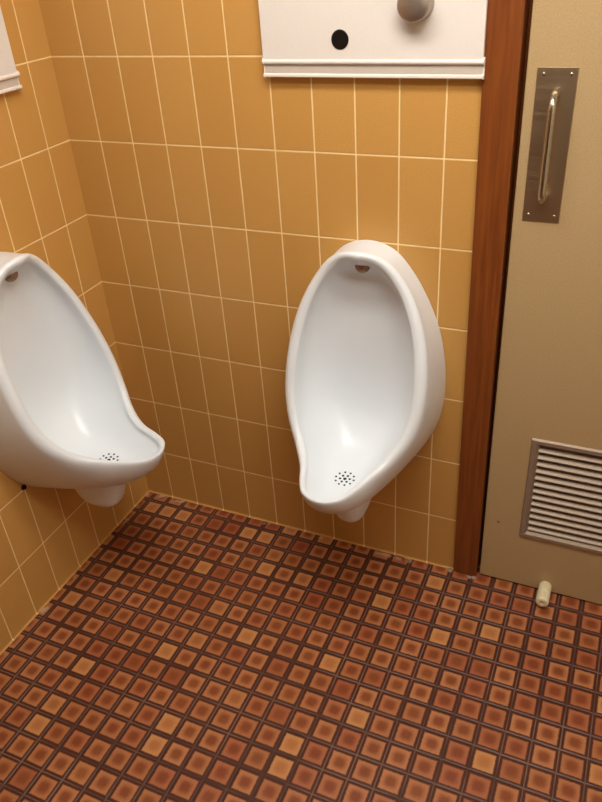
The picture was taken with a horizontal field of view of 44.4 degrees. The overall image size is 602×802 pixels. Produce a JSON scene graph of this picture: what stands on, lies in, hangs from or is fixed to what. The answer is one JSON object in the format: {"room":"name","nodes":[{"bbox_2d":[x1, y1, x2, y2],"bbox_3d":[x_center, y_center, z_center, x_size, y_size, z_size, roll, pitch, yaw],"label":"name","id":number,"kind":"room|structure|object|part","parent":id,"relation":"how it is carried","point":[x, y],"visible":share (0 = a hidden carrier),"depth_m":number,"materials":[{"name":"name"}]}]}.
{"room":"public restroom","nodes":[
{"label":"public restroom","id":0,"kind":"room"},
{"bbox_2d":[0,0,147,650],"bbox_3d":[-1.343,0.092,0.916,0.100,2.550,3.400,11,36,22],"label":"wall","id":1,"kind":"structure","parent":0,"point":[46,534],"depth_m":2.13,"materials":[{"name":"tile"}]},
{"bbox_2d":[0,7,21,93],"bbox_3d":[-0.824,-0.893,1.531,0.061,0.555,0.518,11,36,22],"label":"panel","id":2,"kind":"object","parent":1,"relation":"attached to","point":[9,81],"visible":1,"depth_m":1.82,"materials":[{"name":"white plastic"}]},
{"bbox_3d":[-0.843,-0.910,1.528,0.022,0.520,0.514,11,36,22],"label":"plate","id":3,"kind":"part","parent":2,"relation":"part of","materials":[{"name":"white metal"}]},
{"bbox_3d":[-0.824,-0.681,1.677,0.024,0.041,0.512,11,36,22],"label":"ledge rail","id":4,"kind":"part","parent":2,"relation":"part of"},
{"bbox_2d":[0,489,148,654],"bbox_3d":[-1.236,1.193,1.548,0.006,0.006,3.300,11,36,22],"label":"baseboard","id":5,"kind":"structure","parent":1,"relation":"attached to","point":[147,491],"depth_m":2.44,"materials":[{"name":"tile"}]},
{"bbox_2d":[0,252,164,506],"bbox_3d":[-0.589,-0.013,2.034,0.421,0.793,0.430,11,36,22],"label":"urinal","id":6,"kind":"object","parent":1,"relation":"attached to","point":[69,419],"visible":1,"depth_m":2.09,"materials":[{"name":"white ceramic"}]},
{"bbox_2d":[75,484,124,506],"bbox_3d":[-0.616,0.241,2.224,0.218,0.163,0.112,11,36,22],"label":"outlet","id":7,"kind":"object","parent":6,"relation":"attached to","point":[108,496],"depth_m":2.19,"materials":[{"name":"white ceramic"}]},
{"bbox_2d":[39,0,481,566],"bbox_3d":[0.388,-0.564,1.732,2.240,2.550,0.100,11,36,22],"label":"wall","id":8,"kind":"structure","parent":0,"point":[215,190],"depth_m":1.99,"materials":[{"name":"tile"}]},
{"bbox_2d":[149,489,453,569],"bbox_3d":[-0.044,0.438,2.579,1.170,0.006,0.006,11,36,22],"label":"baseboard","id":9,"kind":"structure","parent":8,"relation":"attached to","point":[152,491],"depth_m":2.55,"materials":[{"name":"tile"}]},
{"bbox_2d":[285,240,445,521],"bbox_3d":[0.115,0.024,1.936,0.430,0.793,0.421,11,36,22],"label":"urinal","id":10,"kind":"object","parent":8,"relation":"attached to","point":[365,378],"visible":1,"depth_m":2.00,"materials":[{"name":"white ceramic"}]},
{"bbox_2d":[337,499,370,521],"bbox_3d":[0.155,0.262,2.146,0.112,0.163,0.218,11,36,22],"label":"outlet","id":11,"kind":"object","parent":10,"relation":"attached to","point":[356,514],"depth_m":2.10,"materials":[{"name":"white ceramic"}]},
{"bbox_2d":[258,0,487,79],"bbox_3d":[0.128,-0.951,1.498,0.518,0.555,0.061,11,36,22],"label":"panel","id":12,"kind":"object","parent":8,"relation":"attached to","point":[404,39],"visible":1,"depth_m":1.60,"materials":[{"name":"white plastic"}]},
{"bbox_3d":[0.151,-0.746,1.650,0.512,0.041,0.024,11,36,22],"label":"ledge rail","id":13,"kind":"part","parent":12,"relation":"part of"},
{"bbox_3d":[0.234,-0.818,1.518,0.072,0.072,0.040,11,36,22],"label":"push knob","id":14,"kind":"part","parent":12,"relation":"part of","materials":[{"name":"silver metal"}]},
{"bbox_2d":[446,568,476,579],"bbox_3d":[0.511,0.551,2.345,0.099,0.008,0.019,13,37,25],"label":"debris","id":15,"kind":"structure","parent":8,"relation":"attached to","point":[448,569],"depth_m":2.33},
{"bbox_2d":[453,0,532,575],"bbox_3d":[0.905,-0.286,1.641,1.043,2.120,0.112,11,36,22],"label":"trim","id":16,"kind":"structure","parent":8,"relation":"attached to","point":[508,24],"depth_m":1.76,"materials":[{"name":"brown wood"}]},
{"bbox_2d":[480,0,601,606],"bbox_3d":[0.889,-0.230,1.606,0.876,2.054,0.115,11,36,22],"label":"door","id":17,"kind":"structure","parent":8,"relation":"in","point":[543,521],"depth_m":1.82,"materials":[{"name":"beige paint"}]},
{"bbox_3d":[0.537,-0.547,1.597,0.082,0.326,0.002,11,36,22],"label":"pull plate","id":18,"kind":"part","parent":17,"relation":"part of","materials":[{"name":"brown metal"}]},
{"bbox_2d":[519,438,601,553],"bbox_3d":[0.827,0.277,2.026,0.407,0.356,0.036,11,36,22],"label":"vent grille","id":19,"kind":"object","parent":17,"relation":"attached to","point":[560,485],"depth_m":2.06,"materials":[{"name":"metal"}]},
{"bbox_2d":[0,492,601,801],"bbox_3d":[-0.191,1.402,1.204,2.440,0.100,3.600,11,36,22],"label":"floor","id":20,"kind":"structure","parent":0,"point":[200,653],"depth_m":2.06,"materials":[{"name":"tile"}]}
]}

